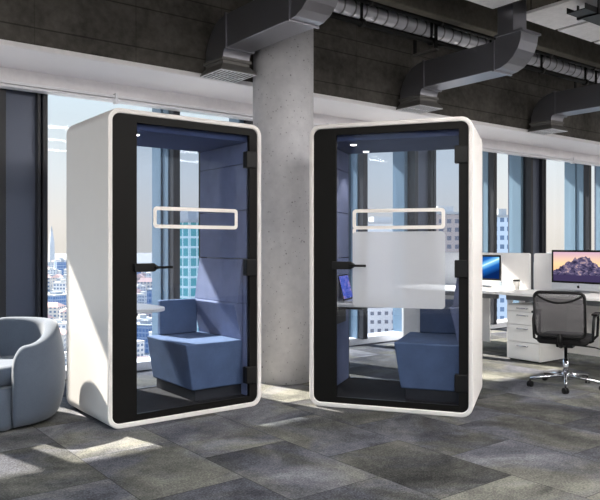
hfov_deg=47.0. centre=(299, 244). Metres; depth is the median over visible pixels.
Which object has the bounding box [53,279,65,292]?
building
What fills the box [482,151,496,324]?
trim
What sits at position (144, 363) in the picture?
trim
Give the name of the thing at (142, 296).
building
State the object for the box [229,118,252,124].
column
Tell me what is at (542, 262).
divider
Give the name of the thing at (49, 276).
building
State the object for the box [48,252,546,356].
ground
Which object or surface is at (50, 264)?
building
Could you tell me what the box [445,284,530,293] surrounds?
countertop
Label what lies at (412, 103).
hood
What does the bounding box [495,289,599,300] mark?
countertop
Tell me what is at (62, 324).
building
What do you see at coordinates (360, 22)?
conduit pipe
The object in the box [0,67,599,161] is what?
trim
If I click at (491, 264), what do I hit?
desktop computer
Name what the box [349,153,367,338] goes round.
trim
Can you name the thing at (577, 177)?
trim
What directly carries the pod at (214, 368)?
on the floor
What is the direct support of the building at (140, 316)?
on the ground
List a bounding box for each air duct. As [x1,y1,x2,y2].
[200,0,337,82]
[396,0,540,113]
[528,83,599,134]
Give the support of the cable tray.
hanging from the ceiling panel at (554, 16)
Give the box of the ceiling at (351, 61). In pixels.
[0,0,599,141]
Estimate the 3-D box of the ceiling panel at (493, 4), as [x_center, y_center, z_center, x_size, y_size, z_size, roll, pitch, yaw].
[1.991,-2.540,6.138,0.715,0.440,1.190,0,0,-38]
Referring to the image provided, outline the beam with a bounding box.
[370,0,599,67]
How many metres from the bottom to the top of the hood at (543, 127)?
0.130 m
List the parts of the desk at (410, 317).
leg, modesty panel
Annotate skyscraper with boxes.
[48,226,54,261]
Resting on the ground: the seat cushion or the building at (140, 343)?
the building at (140, 343)
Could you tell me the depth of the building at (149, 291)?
583.11 m
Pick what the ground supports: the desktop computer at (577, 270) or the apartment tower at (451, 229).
the apartment tower at (451, 229)
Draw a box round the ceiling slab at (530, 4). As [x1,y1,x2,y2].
[526,0,561,10]
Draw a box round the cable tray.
[567,0,599,25]
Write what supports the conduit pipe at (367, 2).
hanging from the ceiling
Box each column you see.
[0,88,47,317]
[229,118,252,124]
[253,28,312,384]
[393,150,435,331]
[508,155,545,302]
[594,166,599,249]
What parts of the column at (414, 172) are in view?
frame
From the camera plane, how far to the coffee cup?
7.94 m
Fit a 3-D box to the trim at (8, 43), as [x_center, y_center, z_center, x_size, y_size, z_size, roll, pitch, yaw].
[1.339,-1.561,8.108,18.000,0.042,0.030,0,0,-38]
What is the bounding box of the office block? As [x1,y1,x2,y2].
[48,291,65,304]
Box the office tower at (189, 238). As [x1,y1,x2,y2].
[180,211,198,330]
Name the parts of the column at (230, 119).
frame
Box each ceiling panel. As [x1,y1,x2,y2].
[467,0,520,8]
[526,0,596,29]
[558,21,599,41]
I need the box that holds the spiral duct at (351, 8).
[333,0,599,82]
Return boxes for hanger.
[412,24,438,56]
[574,70,596,87]
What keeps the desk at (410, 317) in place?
on the floor
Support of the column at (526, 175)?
on the floor
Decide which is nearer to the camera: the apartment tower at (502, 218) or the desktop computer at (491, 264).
the desktop computer at (491, 264)
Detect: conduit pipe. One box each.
[329,2,598,85]
[354,0,599,71]
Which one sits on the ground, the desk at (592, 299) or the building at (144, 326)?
the building at (144, 326)
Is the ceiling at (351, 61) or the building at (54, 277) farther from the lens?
the building at (54, 277)
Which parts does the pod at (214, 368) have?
handle, lever, frame, backrest, backrest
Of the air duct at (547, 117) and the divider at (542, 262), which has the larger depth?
the air duct at (547, 117)
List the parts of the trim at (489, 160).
frame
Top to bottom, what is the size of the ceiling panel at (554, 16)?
0.440 m
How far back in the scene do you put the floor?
4.21 m
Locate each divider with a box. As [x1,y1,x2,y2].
[445,252,530,310]
[534,253,599,292]
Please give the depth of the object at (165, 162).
7.16 m
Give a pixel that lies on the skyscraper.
(51, 250)
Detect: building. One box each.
[48,260,53,268]
[48,267,56,274]
[48,274,51,290]
[48,302,65,318]
[52,274,62,288]
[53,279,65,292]
[55,319,65,329]
[56,259,65,275]
[59,308,65,320]
[59,328,65,350]
[137,274,144,280]
[137,278,151,290]
[137,284,145,290]
[137,291,146,303]
[137,314,151,321]
[137,319,151,352]
[137,340,144,356]
[146,272,151,277]
[147,288,151,303]
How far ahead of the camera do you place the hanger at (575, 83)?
9.61 m
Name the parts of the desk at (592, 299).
modesty panel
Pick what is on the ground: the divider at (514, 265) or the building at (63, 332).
the building at (63, 332)
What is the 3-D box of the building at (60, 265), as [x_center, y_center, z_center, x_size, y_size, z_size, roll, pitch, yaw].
[-483.967,46.083,1399.997,20.624,34.354,16.851,0,0,-25]
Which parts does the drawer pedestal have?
drawer, drawer, drawer, drawer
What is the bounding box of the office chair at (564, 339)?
[527,290,599,393]
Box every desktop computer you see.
[482,255,501,287]
[552,250,599,293]
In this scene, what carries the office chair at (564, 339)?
on the floor
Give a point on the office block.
(55, 296)
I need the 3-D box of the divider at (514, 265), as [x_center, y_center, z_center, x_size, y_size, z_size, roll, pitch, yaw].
[2.266,0.677,8.665,0.034,1.165,1.435,0,0,-38]
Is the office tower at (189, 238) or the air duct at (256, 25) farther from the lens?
the office tower at (189, 238)
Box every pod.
[66,108,260,428]
[309,116,481,416]
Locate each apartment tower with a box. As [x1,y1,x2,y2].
[368,217,392,332]
[436,206,458,251]
[497,209,507,319]
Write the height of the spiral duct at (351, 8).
0.182 m
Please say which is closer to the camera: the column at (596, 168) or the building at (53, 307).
the column at (596, 168)
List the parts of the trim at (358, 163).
frame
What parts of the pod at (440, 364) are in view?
handle, lever, frame, backrest, backrest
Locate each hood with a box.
[200,56,256,82]
[396,94,442,113]
[528,120,567,134]
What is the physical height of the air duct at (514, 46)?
1.219 m
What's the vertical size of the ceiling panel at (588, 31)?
0.440 m
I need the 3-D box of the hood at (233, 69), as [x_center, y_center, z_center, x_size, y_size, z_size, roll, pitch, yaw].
[-0.654,-1.604,6.303,0.380,0.130,0.374,0,0,-38]
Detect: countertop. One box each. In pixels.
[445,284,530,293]
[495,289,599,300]
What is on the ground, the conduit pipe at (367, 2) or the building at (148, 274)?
the building at (148, 274)
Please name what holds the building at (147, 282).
on the ground
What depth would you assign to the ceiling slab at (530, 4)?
7.89 m
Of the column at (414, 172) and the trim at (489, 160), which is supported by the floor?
the column at (414, 172)
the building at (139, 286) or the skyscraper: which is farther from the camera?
the skyscraper
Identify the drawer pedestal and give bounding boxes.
[507,302,566,362]
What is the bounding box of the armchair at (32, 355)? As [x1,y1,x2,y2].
[0,317,65,430]
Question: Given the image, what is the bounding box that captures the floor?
[0,327,599,499]
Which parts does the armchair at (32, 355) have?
seat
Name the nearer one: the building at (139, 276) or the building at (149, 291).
the building at (149, 291)
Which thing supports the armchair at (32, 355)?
on the floor
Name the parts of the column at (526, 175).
frame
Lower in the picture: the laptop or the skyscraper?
the laptop
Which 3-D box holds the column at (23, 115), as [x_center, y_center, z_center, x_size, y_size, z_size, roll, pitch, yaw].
[-2.592,-0.155,6.306,0.530,2.830,0.440,0,0,-38]
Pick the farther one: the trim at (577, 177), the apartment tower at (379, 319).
the apartment tower at (379, 319)
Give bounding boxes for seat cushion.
[0,356,13,387]
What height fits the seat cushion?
0.132 m
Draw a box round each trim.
[0,39,599,144]
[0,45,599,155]
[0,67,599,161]
[0,79,599,166]
[65,319,506,378]
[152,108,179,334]
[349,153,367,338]
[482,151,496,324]
[564,162,590,249]
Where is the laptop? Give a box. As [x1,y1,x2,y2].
[338,274,352,302]
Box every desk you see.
[402,284,530,341]
[495,289,599,356]
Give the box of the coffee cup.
[513,279,519,289]
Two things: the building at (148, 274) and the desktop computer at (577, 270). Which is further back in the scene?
the building at (148, 274)
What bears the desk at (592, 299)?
on the floor
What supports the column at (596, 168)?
on the floor
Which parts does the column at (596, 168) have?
frame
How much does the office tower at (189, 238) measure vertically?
71.200 m
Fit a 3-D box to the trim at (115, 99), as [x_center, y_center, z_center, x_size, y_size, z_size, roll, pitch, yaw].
[0.927,-1.390,8.643,18.000,0.100,0.110,0,0,-38]
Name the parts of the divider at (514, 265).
panel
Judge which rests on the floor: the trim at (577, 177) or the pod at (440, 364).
the pod at (440, 364)
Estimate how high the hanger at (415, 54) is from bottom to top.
0.596 m
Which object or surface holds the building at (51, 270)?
on the ground
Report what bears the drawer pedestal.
on the floor
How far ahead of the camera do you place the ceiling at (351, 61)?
7.22 m

